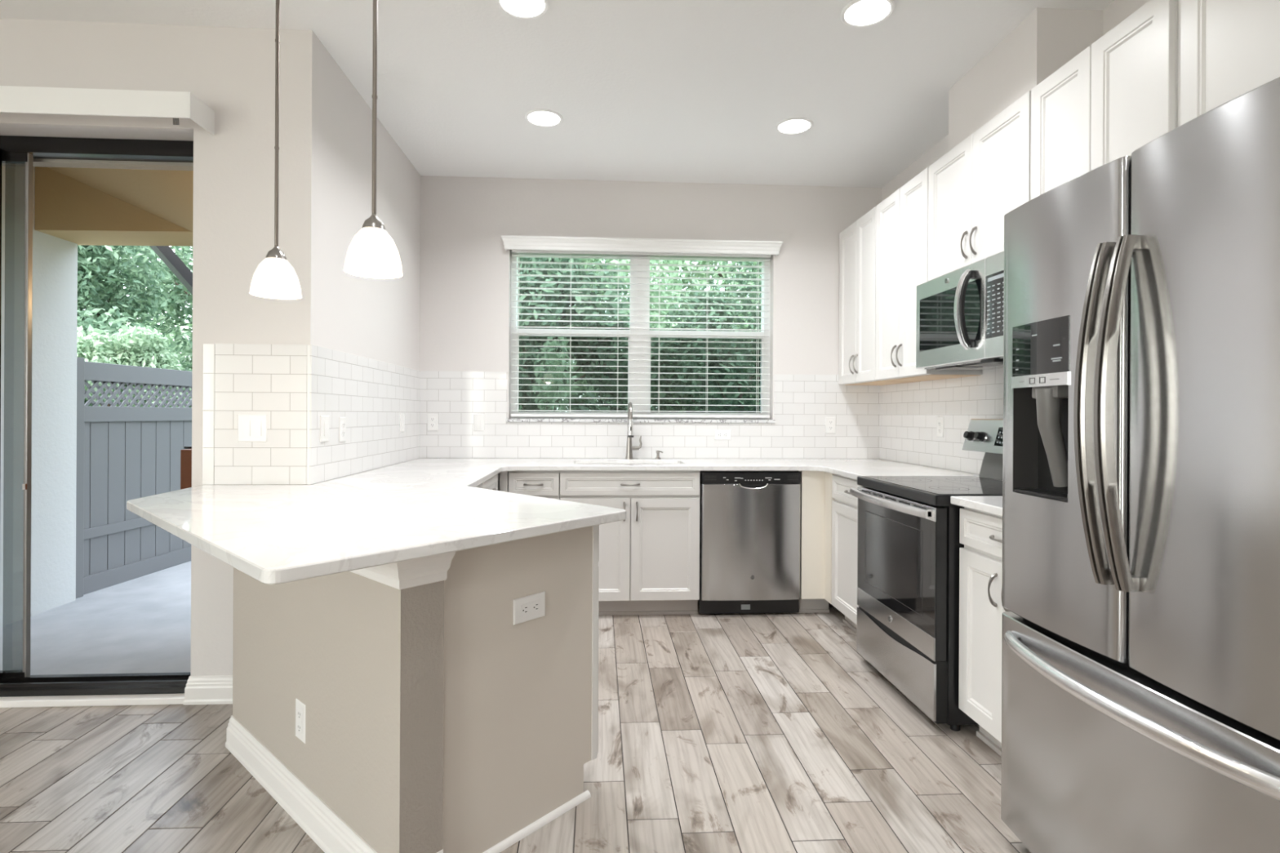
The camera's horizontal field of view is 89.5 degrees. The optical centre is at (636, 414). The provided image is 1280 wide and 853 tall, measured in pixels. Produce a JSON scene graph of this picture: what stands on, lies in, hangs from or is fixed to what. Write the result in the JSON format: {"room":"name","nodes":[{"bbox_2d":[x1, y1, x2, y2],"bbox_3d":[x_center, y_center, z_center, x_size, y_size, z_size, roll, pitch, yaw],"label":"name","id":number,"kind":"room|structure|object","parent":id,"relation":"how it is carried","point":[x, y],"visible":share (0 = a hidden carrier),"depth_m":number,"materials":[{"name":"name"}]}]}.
{"room":"kitchen","nodes":[
{"label":"kitchen","id":0,"kind":"room"},
{"bbox_2d":[1,158,193,170],"bbox_3d":[-3.225,-0.469,3.662,3.182,3.460,1.668,0,0,-3],"label":"wall","id":1,"kind":"structure","parent":0,"point":[41,162],"depth_m":2.89,"materials":[{"name":"grey paint"}]},
{"bbox_2d":[35,166,192,246],"bbox_3d":[-3.051,-1.566,4.229,2.782,0.865,0.360,0,0,-3],"label":"beam","id":2,"kind":"structure","parent":1,"relation":"attached to","point":[68,209],"depth_m":4.03,"materials":[{"name":"beige paint"}]},
{"bbox_2d":[149,245,192,294],"bbox_3d":[-2.620,-0.356,4.515,1.686,1.945,0.100,0,0,-3],"label":"brace","id":3,"kind":"object","parent":2,"relation":"attached to","point":[165,253],"visible":0.18,"depth_m":4.46,"materials":[{"name":"grey wood"}]},
{"bbox_2d":[48,167,193,231],"bbox_3d":[-3.140,-1.585,3.468,2.917,1.816,1.146,0,0,-3],"label":"soffit","id":4,"kind":"structure","parent":1,"relation":"attached to","point":[167,195],"depth_m":3.77,"materials":[{"name":"beige paint"}]},
{"bbox_2d":[180,445,191,489],"bbox_3d":[-2.195,0.349,3.879,0.972,0.315,0.200,0,0,-3],"label":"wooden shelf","id":5,"kind":"object","parent":1,"relation":"attached to","point":[185,454],"visible":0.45,"depth_m":3.75,"materials":[{"name":"brown wood"}]},
{"bbox_2d":[0,17,331,675],"bbox_3d":[-2.972,-0.186,2.741,3.182,2.896,0.200,0,0,-3],"label":"wall","id":6,"kind":"structure","parent":0,"point":[231,70],"depth_m":2.71,"materials":[{"name":"white paint"}]},
{"bbox_2d":[0,135,193,707],"bbox_3d":[-3.064,0.000,2.727,2.399,2.404,0.210,0,0,-3],"label":"door","id":7,"kind":"structure","parent":6,"relation":"in","point":[18,688],"depth_m":2.79,"materials":[{"name":"brown metal"}]},
{"bbox_2d":[0,85,214,135],"bbox_3d":[-3.064,-1.218,2.553,2.606,0.120,0.165,0,0,-3],"label":"valance","id":8,"kind":"object","parent":6,"relation":"attached to","point":[13,100],"visible":1,"depth_m":2.53,"materials":[{"name":"white"}]},
{"bbox_2d":[183,675,232,704],"bbox_3d":[-1.638,1.153,2.775,0.500,0.112,0.148,0,0,-3],"label":"baseboard","id":9,"kind":"structure","parent":6,"relation":"attached to","point":[199,690],"depth_m":2.70,"materials":[{"name":"white wood"}]},
{"bbox_2d":[202,343,310,484],"bbox_3d":[-1.596,0.000,2.717,0.435,0.591,0.007,0,0,-3],"label":"wall tile","id":10,"kind":"structure","parent":6,"relation":"attached to","point":[272,380],"depth_m":2.71,"materials":[{"name":"white tile"}]},
{"bbox_2d":[237,413,266,441],"bbox_3d":[-1.610,0.058,2.708,0.118,0.116,0.010,0,0,-3],"label":"light switch","id":11,"kind":"object","parent":10,"relation":"attached to","point":[251,428],"visible":1,"depth_m":2.71,"materials":[{"name":"white plastic"}]},
{"bbox_2d":[232,567,444,852],"bbox_3d":[-0.980,0.771,1.997,1.208,0.883,0.117,0,0,42],"label":"wall","id":12,"kind":"structure","parent":0,"point":[363,656],"depth_m":1.71,"materials":[{"name":"beige paint"}]},
{"bbox_2d":[295,698,305,743],"bbox_3d":[-1.010,0.923,1.945,0.072,0.116,0.008,0,0,42],"label":"wall outlet","id":13,"kind":"object","parent":12,"relation":"attached to","point":[300,706],"visible":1,"depth_m":1.94,"materials":[{"name":"white plastic"}]},
{"bbox_2d":[297,708,302,734],"bbox_3d":[-1.012,0.923,1.943,0.034,0.068,0.002,0,0,42],"label":"receptacle","id":14,"kind":"object","parent":13,"relation":"attached to","point":[299,719],"depth_m":1.94,"materials":[{"name":"white plastic"}]},
{"bbox_2d":[225,715,443,852],"bbox_3d":[-0.961,1.157,2.022,1.242,0.112,0.218,0,0,42],"label":"baseboard","id":15,"kind":"structure","parent":12,"relation":"attached to","point":[324,826],"depth_m":1.95,"materials":[{"name":"white wood"}]},
{"bbox_2d":[350,551,455,589],"bbox_3d":[-0.970,0.373,1.991,1.228,0.089,0.161,0,0,42],"label":"trim","id":16,"kind":"structure","parent":12,"relation":"attached to","point":[402,575],"depth_m":1.59,"materials":[{"name":"white wood"}]},
{"bbox_2d":[330,56,420,479],"bbox_3d":[-1.532,-0.178,3.660,0.200,2.896,1.468,0,0,-3],"label":"wall","id":17,"kind":"structure","parent":0,"point":[378,319],"depth_m":3.43,"materials":[{"name":"white paint"}]},
{"bbox_2d":[309,344,420,484],"bbox_3d":[-1.424,0.001,3.559,0.007,0.591,1.668,0,0,-3],"label":"tiled wall","id":18,"kind":"structure","parent":17,"relation":"attached to","point":[371,394],"depth_m":3.27,"materials":[{"name":"white tile"}]},
{"bbox_2d":[320,415,328,442],"bbox_3d":[-1.374,0.063,2.855,0.010,0.116,0.085,0,0,-3],"label":"light switch","id":19,"kind":"object","parent":18,"relation":"attached to","point":[324,420],"visible":1,"depth_m":2.84,"materials":[{"name":"white plastic"}]},
{"bbox_2d":[338,417,346,441],"bbox_3d":[-1.387,0.071,3.055,0.008,0.116,0.072,0,0,-3],"label":"wall outlet","id":20,"kind":"object","parent":18,"relation":"attached to","point":[342,420],"visible":1,"depth_m":3.04,"materials":[{"name":"white plastic"}]},
{"bbox_2d":[342,422,345,436],"bbox_3d":[-1.384,0.071,3.055,0.002,0.073,0.033,0,0,-3],"label":"receptacle","id":21,"kind":"object","parent":20,"relation":"attached to","point":[343,423],"depth_m":3.06,"materials":[{"name":"white plastic"}]},
{"bbox_2d":[400,413,404,431],"bbox_3d":[-1.440,0.050,3.983,0.010,0.116,0.072,0,0,-3],"label":"light switch","id":22,"kind":"object","parent":18,"relation":"attached to","point":[402,415],"visible":1,"depth_m":3.97,"materials":[{"name":"white plastic"}]},
{"bbox_2d":[0,602,1031,852],"bbox_3d":[-1.232,1.242,0.368,6.396,0.060,8.077,0,0,-3],"label":"floor","id":23,"kind":"structure","parent":0,"point":[727,732],"depth_m":2.23,"materials":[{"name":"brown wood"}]},
{"bbox_2d":[481,474,497,490],"bbox_3d":[-1.087,0.771,3.473,0.661,0.883,0.518,0,0,-3],"label":"base cabinet","id":24,"kind":"object","parent":23,"relation":"on","point":[491,483],"visible":0.09,"depth_m":3.55,"materials":[{"name":"white wood"}]},
{"bbox_2d":[442,524,599,852],"bbox_3d":[-0.558,0.774,2.132,0.723,0.883,0.623,0,0,42],"label":"wall","id":25,"kind":"structure","parent":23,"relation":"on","point":[521,700],"depth_m":1.85,"materials":[{"name":"beige paint"}]},
{"bbox_2d":[512,591,545,625],"bbox_3d":[-0.309,0.564,1.882,0.008,0.072,0.116,0,0,42],"label":"wall outlet","id":26,"kind":"object","parent":25,"relation":"attached to","point":[530,607],"visible":1,"depth_m":1.88,"materials":[{"name":"white plastic"}]},
{"bbox_2d":[520,600,539,617],"bbox_3d":[-0.307,0.564,1.880,0.002,0.034,0.068,0,0,42],"label":"receptacle","id":27,"kind":"object","parent":26,"relation":"attached to","point":[531,610],"depth_m":1.88,"materials":[{"name":"white plastic"}]},
{"bbox_2d":[499,471,559,499],"bbox_3d":[-0.649,0.773,4.109,0.350,0.883,0.651,0,0,-3],"label":"base cabinet","id":28,"kind":"object","parent":23,"relation":"on","point":[546,484],"depth_m":3.82,"materials":[{"name":"white wood"}]},
{"bbox_2d":[560,463,700,615],"bbox_3d":[-0.052,0.776,4.144,0.841,0.883,0.651,0,0,-3],"label":"base cabinet","id":29,"kind":"object","parent":23,"relation":"on","point":[649,562],"visible":0.82,"depth_m":3.86,"materials":[{"name":"white wood"}]},
{"bbox_2d":[697,471,800,613],"bbox_3d":[0.677,0.776,4.179,0.612,0.868,0.616,0,0,-3],"label":"dishwasher","id":30,"kind":"object","parent":23,"relation":"on","point":[750,521],"visible":0.99,"depth_m":3.88,"materials":[{"name":"silver metal"}]},
{"bbox_2d":[797,471,834,613],"bbox_3d":[1.103,0.783,3.911,0.200,0.882,0.209,0,0,-3],"label":"filler panel","id":31,"kind":"object","parent":23,"relation":"on","point":[815,536],"visible":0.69,"depth_m":3.92,"materials":[{"name":"beige wood"}]},
{"bbox_2d":[831,474,862,633],"bbox_3d":[1.459,0.784,3.538,0.651,0.883,0.573,0,0,-3],"label":"base cabinet","id":32,"kind":"object","parent":23,"relation":"on","point":[845,505],"visible":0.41,"depth_m":3.62,"materials":[{"name":"white wood"}]},
{"bbox_2d":[126,457,991,584],"bbox_3d":[-0.002,0.319,2.884,3.639,0.030,3.178,0,0,-3],"label":"countertop","id":33,"kind":"structure","parent":32,"relation":"on","point":[420,508],"depth_m":2.00,"materials":[{"name":"white stone"}]},
{"bbox_2d":[625,401,641,459],"bbox_3d":[-0.011,0.110,4.303,0.113,0.388,0.231,0,0,-3],"label":"kitchen faucet","id":34,"kind":"object","parent":33,"relation":"on","point":[629,447],"visible":1,"depth_m":4.37,"materials":[{"name":"silver metal"}]},
{"bbox_2d":[654,450,662,459],"bbox_3d":[0.154,0.275,4.400,0.054,0.060,0.044,0,0,-3],"label":"soap dispenser","id":35,"kind":"object","parent":33,"relation":"on","point":[657,457],"visible":1,"depth_m":4.39,"materials":[{"name":"silver metal"}]},
{"bbox_2d":[849,418,1003,731],"bbox_3d":[1.440,0.623,2.863,0.770,1.205,0.756,0,0,-3],"label":"electric range","id":36,"kind":"object","parent":23,"relation":"on","point":[908,526],"visible":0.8,"depth_m":2.70,"materials":[{"name":"silver metal"}]},
{"bbox_2d":[857,475,1002,506],"bbox_3d":[1.424,0.330,2.862,0.605,0.046,0.756,0,0,-3],"label":"cooktop","id":37,"kind":"object","parent":36,"relation":"in","point":[918,491],"depth_m":2.80,"materials":[{"name":"black glass"}]},
{"bbox_2d":[958,506,1010,756],"bbox_3d":[1.537,0.785,2.206,0.651,0.883,0.543,0,0,-3],"label":"base cabinet","id":38,"kind":"object","parent":23,"relation":"on","point":[981,609],"visible":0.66,"depth_m":2.33,"materials":[{"name":"white wood"}]},
{"bbox_2d":[950,496,1002,516],"bbox_3d":[1.536,0.327,2.208,0.647,0.030,0.541,0,0,-3],"label":"countertop","id":39,"kind":"structure","parent":38,"relation":"on","point":[989,504],"depth_m":2.32,"materials":[{"name":"white stone"}]},
{"bbox_2d":[1000,76,1279,852],"bbox_3d":[1.438,0.326,1.446,0.912,1.800,0.875,0,0,-3],"label":"refrigerator","id":40,"kind":"object","parent":23,"relation":"on","point":[1140,632],"visible":1,"depth_m":1.35,"materials":[{"name":"grey metal"}]},
{"bbox_2d":[0,0,1115,187],"bbox_3d":[-1.217,-1.675,0.368,6.796,0.100,8.477,0,0,-3],"label":"ceiling","id":41,"kind":"structure","parent":0,"point":[647,91],"depth_m":3.07,"materials":[{"name":"white paint"}]},
{"bbox_2d":[249,0,302,299],"bbox_3d":[-1.105,-0.995,1.989,0.141,1.257,0.141,0,0,-3],"label":"pendant light","id":42,"kind":"object","parent":41,"relation":"hanging from","point":[274,277],"visible":1,"depth_m":1.98,"materials":[{"name":"beige glass"}]},
{"bbox_2d":[343,0,402,278],"bbox_3d":[-0.672,-0.993,1.663,0.141,1.257,0.141,0,0,-3],"label":"pendant light","id":43,"kind":"object","parent":41,"relation":"hanging from","point":[372,253],"visible":1,"depth_m":1.64,"materials":[{"name":"beige glass"}]},
{"bbox_2d":[495,0,549,19],"bbox_3d":[-0.447,-1.616,2.541,0.208,0.008,0.208,0,0,-3],"label":"recessed light","id":44,"kind":"object","parent":41,"relation":"in","point":[518,9],"visible":1,"depth_m":2.57,"materials":[{"name":"white"}]},
{"bbox_2d":[524,109,563,127],"bbox_3d":[-0.504,-1.617,3.531,0.208,0.008,0.208,0,0,-3],"label":"recessed light","id":45,"kind":"object","parent":41,"relation":"in","point":[538,117],"visible":1,"depth_m":3.52,"materials":[{"name":"white"}]},
{"bbox_2d":[775,117,813,134],"bbox_3d":[0.883,-1.609,3.612,0.208,0.008,0.208,0,0,-3],"label":"recessed light","id":46,"kind":"object","parent":41,"relation":"in","point":[793,126],"visible":1,"depth_m":3.61,"materials":[{"name":"white"}]},
{"bbox_2d":[840,0,895,27],"bbox_3d":[0.925,-1.609,2.585,0.208,0.008,0.208,0,0,-3],"label":"recessed light","id":47,"kind":"object","parent":41,"relation":"in","point":[860,13],"visible":1,"depth_m":2.59,"materials":[{"name":"white"}]},
{"bbox_2d":[419,175,881,500],"bbox_3d":[0.123,-0.169,4.592,3.614,2.896,0.200,0,0,-3],"label":"wall","id":48,"kind":"structure","parent":0,"point":[465,307],"depth_m":4.48,"materials":[{"name":"white paint"}]},
{"bbox_2d":[506,249,775,422],"bbox_3d":[0.040,-0.548,4.557,1.868,1.207,0.176,0,0,-3],"label":"window","id":49,"kind":"structure","parent":48,"relation":"in","point":[513,323],"depth_m":4.55,"materials":[{"name":"white plastic"}]},
{"bbox_2d":[501,235,782,417],"bbox_3d":[0.044,-0.592,4.489,1.932,1.224,0.146,0,0,-3],"label":"window blind","id":50,"kind":"object","parent":49,"relation":"attached to","point":[555,246],"visible":1,"depth_m":4.51,"materials":[{"name":"white plastic"}]},
{"bbox_2d":[419,371,879,458],"bbox_3d":[0.129,0.009,4.489,3.214,0.591,0.007,0,0,-3],"label":"tiled wall","id":51,"kind":"structure","parent":48,"relation":"attached to","point":[802,403],"depth_m":4.49,"materials":[{"name":"white tile"}]},
{"bbox_2d":[426,413,438,431],"bbox_3d":[-1.384,0.053,4.393,0.072,0.116,0.008,0,0,-3],"label":"wall outlet","id":52,"kind":"object","parent":51,"relation":"attached to","point":[433,419],"visible":1,"depth_m":4.39,"materials":[{"name":"white plastic"}]},
{"bbox_2d":[430,417,435,427],"bbox_3d":[-1.384,0.053,4.390,0.033,0.073,0.002,0,0,-3],"label":"receptacle","id":53,"kind":"object","parent":52,"relation":"attached to","point":[432,419],"depth_m":4.39,"materials":[{"name":"white plastic"}]},
{"bbox_2d":[473,413,484,431],"bbox_3d":[-1.072,0.054,4.410,0.072,0.116,0.010,0,0,-3],"label":"light switch","id":54,"kind":"object","parent":51,"relation":"attached to","point":[478,419],"visible":1,"depth_m":4.41,"materials":[{"name":"white plastic"}]},
{"bbox_2d":[714,429,730,439],"bbox_3d":[0.605,0.143,4.509,0.116,0.072,0.008,0,0,-3],"label":"wall outlet","id":55,"kind":"object","parent":51,"relation":"attached to","point":[719,434],"visible":1,"depth_m":4.51,"materials":[{"name":"white plastic"}]},
{"bbox_2d":[717,432,728,437],"bbox_3d":[0.605,0.143,4.506,0.073,0.033,0.002,0,0,-3],"label":"receptacle","id":56,"kind":"object","parent":55,"relation":"attached to","point":[719,434],"depth_m":4.51,"materials":[{"name":"white plastic"}]},
{"bbox_2d":[825,417,835,433],"bbox_3d":[1.371,0.075,4.553,0.072,0.116,0.008,0,0,-3],"label":"wall outlet","id":57,"kind":"object","parent":51,"relation":"attached to","point":[830,422],"visible":1,"depth_m":4.55,"materials":[{"name":"white plastic"}]},
{"bbox_2d":[828,419,833,430],"bbox_3d":[1.372,0.075,4.551,0.033,0.073,0.002,0,0,-3],"label":"receptacle","id":58,"kind":"object","parent":57,"relation":"attached to","point":[830,421],"depth_m":4.55,"materials":[{"name":"white plastic"}]},
{"bbox_2d":[881,0,1150,480],"bbox_3d":[2.068,-0.159,0.559,0.200,2.896,8.077,0,0,-3],"label":"wall","id":59,"kind":"structure","parent":0,"point":[1118,11],"depth_m":3.79,"materials":[{"name":"white paint"}]},
{"bbox_2d":[838,205,919,385],"bbox_3d":[1.582,-0.743,4.268,0.329,1.076,0.603,0,0,-3],"label":"upper cabinet","id":60,"kind":"object","parent":59,"relation":"attached to","point":[857,242],"visible":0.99,"depth_m":4.22,"materials":[{"name":"white wood"}]},
{"bbox_2d":[875,167,982,381],"bbox_3d":[1.618,-0.742,3.654,0.329,1.076,0.622,0,0,-3],"label":"upper cabinet","id":61,"kind":"object","parent":59,"relation":"attached to","point":[902,217],"visible":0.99,"depth_m":3.62,"materials":[{"name":"white wood"}]},
{"bbox_2d":[879,368,1003,474],"bbox_3d":[1.807,0.018,3.245,0.007,0.591,2.670,0,0,-3],"label":"tiled wall","id":62,"kind":"structure","parent":59,"relation":"attached to","point":[909,412],"depth_m":3.80,"materials":[{"name":"white tile"}]},
{"bbox_2d":[936,417,943,437],"bbox_3d":[1.769,0.074,3.761,0.008,0.116,0.072,0,0,-3],"label":"wall outlet","id":63,"kind":"object","parent":62,"relation":"attached to","point":[940,423],"visible":1,"depth_m":3.75,"materials":[{"name":"white plastic"}]},
{"bbox_2d":[937,421,941,433],"bbox_3d":[1.766,0.074,3.761,0.002,0.073,0.033,0,0,-3],"label":"receptacle","id":64,"kind":"object","parent":63,"relation":"attached to","point":[939,422],"depth_m":3.76,"materials":[{"name":"white plastic"}]},
{"bbox_2d":[928,90,1031,280],"bbox_3d":[1.660,-0.969,2.947,0.329,0.623,0.786,0,0,-3],"label":"upper cabinet","id":65,"kind":"object","parent":59,"relation":"attached to","point":[972,187],"visible":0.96,"depth_m":2.89,"materials":[{"name":"white wood"}]},
{"bbox_2d":[915,250,1004,369],"bbox_3d":[1.599,-0.434,2.912,0.460,0.437,0.758,0,0,-3],"label":"microwave oven","id":66,"kind":"object","parent":65,"relation":"attached to","point":[959,313],"visible":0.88,"depth_m":2.81,"materials":[{"name":"grey metal"}]},
{"bbox_2d":[1030,0,1177,199],"bbox_3d":[1.700,-0.742,2.239,0.329,1.076,0.624,0,0,-3],"label":"upper cabinet","id":67,"kind":"object","parent":59,"relation":"attached to","point":[1118,95],"visible":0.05,"depth_m":2.16,"materials":[{"name":"white wood"}]},
{"bbox_2d":[1177,0,1279,127],"bbox_3d":[1.747,-0.957,1.451,0.329,0.645,0.948,0,0,-3],"label":"upper cabinet","id":68,"kind":"object","parent":59,"relation":"attached to","point":[1228,50],"visible":0.38,"depth_m":1.77,"materials":[{"name":"white wood"}]},
{"bbox_2d":[948,7,1102,151],"bbox_3d":[1.703,-1.448,2.887,0.272,0.321,0.647,0,0,-3],"label":"wall","id":69,"kind":"structure","parent":0,"point":[1046,39],"depth_m":2.67,"materials":[{"name":"white paint"}]},
{"label":"outside","id":70,"kind":"structure","parent":0,"visible":0},
{"bbox_3d":[-0.589,1.500,9.983,60.000,0.230,60.000,0,0,-3],"label":"floor","id":71,"kind":"structure","parent":70,"visible":0},
{"bbox_2d":[77,244,179,406],"bbox_3d":[-8.877,-1.505,8.997,4.286,5.699,3.575,0,0,-29],"label":"tree","id":72,"kind":"object","parent":71,"relation":"on","point":[92,268],"visible":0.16,"depth_m":9.61,"materials":[{"name":"green plant"}]},
{"bbox_2d":[81,245,192,406],"bbox_3d":[-13.950,-3.868,17.117,10.248,10.370,2.876,0,0,-3],"label":"tree","id":73,"kind":"object","parent":71,"relation":"on","point":[168,336],"visible":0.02,"depth_m":17.02,"materials":[{"name":"green plant"}]},
{"bbox_2d":[99,245,192,407],"bbox_3d":[-7.753,-2.202,13.675,5.741,7.104,3.782,0,0,11],"label":"tree","id":74,"kind":"object","parent":71,"relation":"on","point":[179,300],"visible":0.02,"depth_m":13.03,"materials":[{"name":"green plant"}]},
{"bbox_2d":[80,292,757,412],"bbox_3d":[-0.838,-1.904,24.053,53.357,6.535,5.199,0,0,-3],"label":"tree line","id":75,"kind":"object","parent":71,"relation":"on","point":[583,395],"visible":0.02,"depth_m":23.29,"materials":[{"name":"green plant"}]},
{"bbox_2d":[518,337,577,412],"bbox_3d":[-0.706,0.328,5.573,0.884,2.115,0.730,0,0,20],"label":"shrub","id":76,"kind":"object","parent":71,"relation":"on","point":[551,356],"visible":0.31,"depth_m":5.47,"materials":[{"name":"green plant"}]},
{"bbox_2d":[517,257,630,412],"bbox_3d":[-1.104,-0.345,7.204,2.305,3.459,2.028,0,0,-31],"label":"tree","id":77,"kind":"object","parent":71,"relation":"on","point":[564,317],"visible":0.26,"depth_m":6.93,"materials":[{"name":"green plant"}]},
{"bbox_2d":[518,257,688,412],"bbox_3d":[-1.558,-1.718,9.890,4.741,6.199,2.374,0,0,-3],"label":"tree","id":78,"kind":"object","parent":71,"relation":"on","point":[573,369],"visible":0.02,"depth_m":9.48,"materials":[{"name":"green plant"}]},
{"bbox_2d":[582,261,761,419],"bbox_3d":[1.270,-0.631,8.759,3.990,4.057,1.699,0,0,-7],"label":"tree","id":79,"kind":"object","parent":71,"relation":"on","point":[677,344],"visible":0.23,"depth_m":8.60,"materials":[{"name":"green plant"}]},
{"bbox_2d":[588,258,761,419],"bbox_3d":[1.745,-2.591,12.987,7.398,7.981,2.854,0,0,0],"label":"tree","id":80,"kind":"object","parent":71,"relation":"on","point":[681,262],"visible":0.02,"depth_m":12.35,"materials":[{"name":"green plant"}]},
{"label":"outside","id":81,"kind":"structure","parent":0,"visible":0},
{"bbox_2d":[0,560,191,675],"bbox_3d":[-5.056,1.281,5.719,6.582,0.140,5.995,0,0,-3],"label":"floor","id":82,"kind":"structure","parent":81,"point":[142,624],"depth_m":3.71,"materials":[{"name":"concrete"}]},
{"bbox_2d":[0,165,77,626],"bbox_3d":[-3.912,-0.228,3.554,0.400,2.950,1.550,0,0,-3],"label":"exterior wall","id":83,"kind":"structure","parent":82,"relation":"on","point":[55,260],"depth_m":4.05,"materials":[{"name":"grey paint"}]},
{"bbox_2d":[76,322,191,407],"bbox_3d":[-5.545,0.219,6.521,1.622,2.284,1.756,0,0,38],"label":"shrub","id":84,"kind":"object","parent":82,"relation":"on","point":[149,353],"visible":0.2,"depth_m":6.33,"materials":[{"name":"green plant"}]},
{"bbox_2d":[75,357,192,598],"bbox_3d":[-3.780,0.430,6.883,0.120,1.635,5.100,0,0,2],"label":"vinyl fence","id":85,"kind":"object","parent":82,"relation":"on","point":[124,454],"visible":0.22,"depth_m":4.82,"materials":[{"name":"grey plastic"}]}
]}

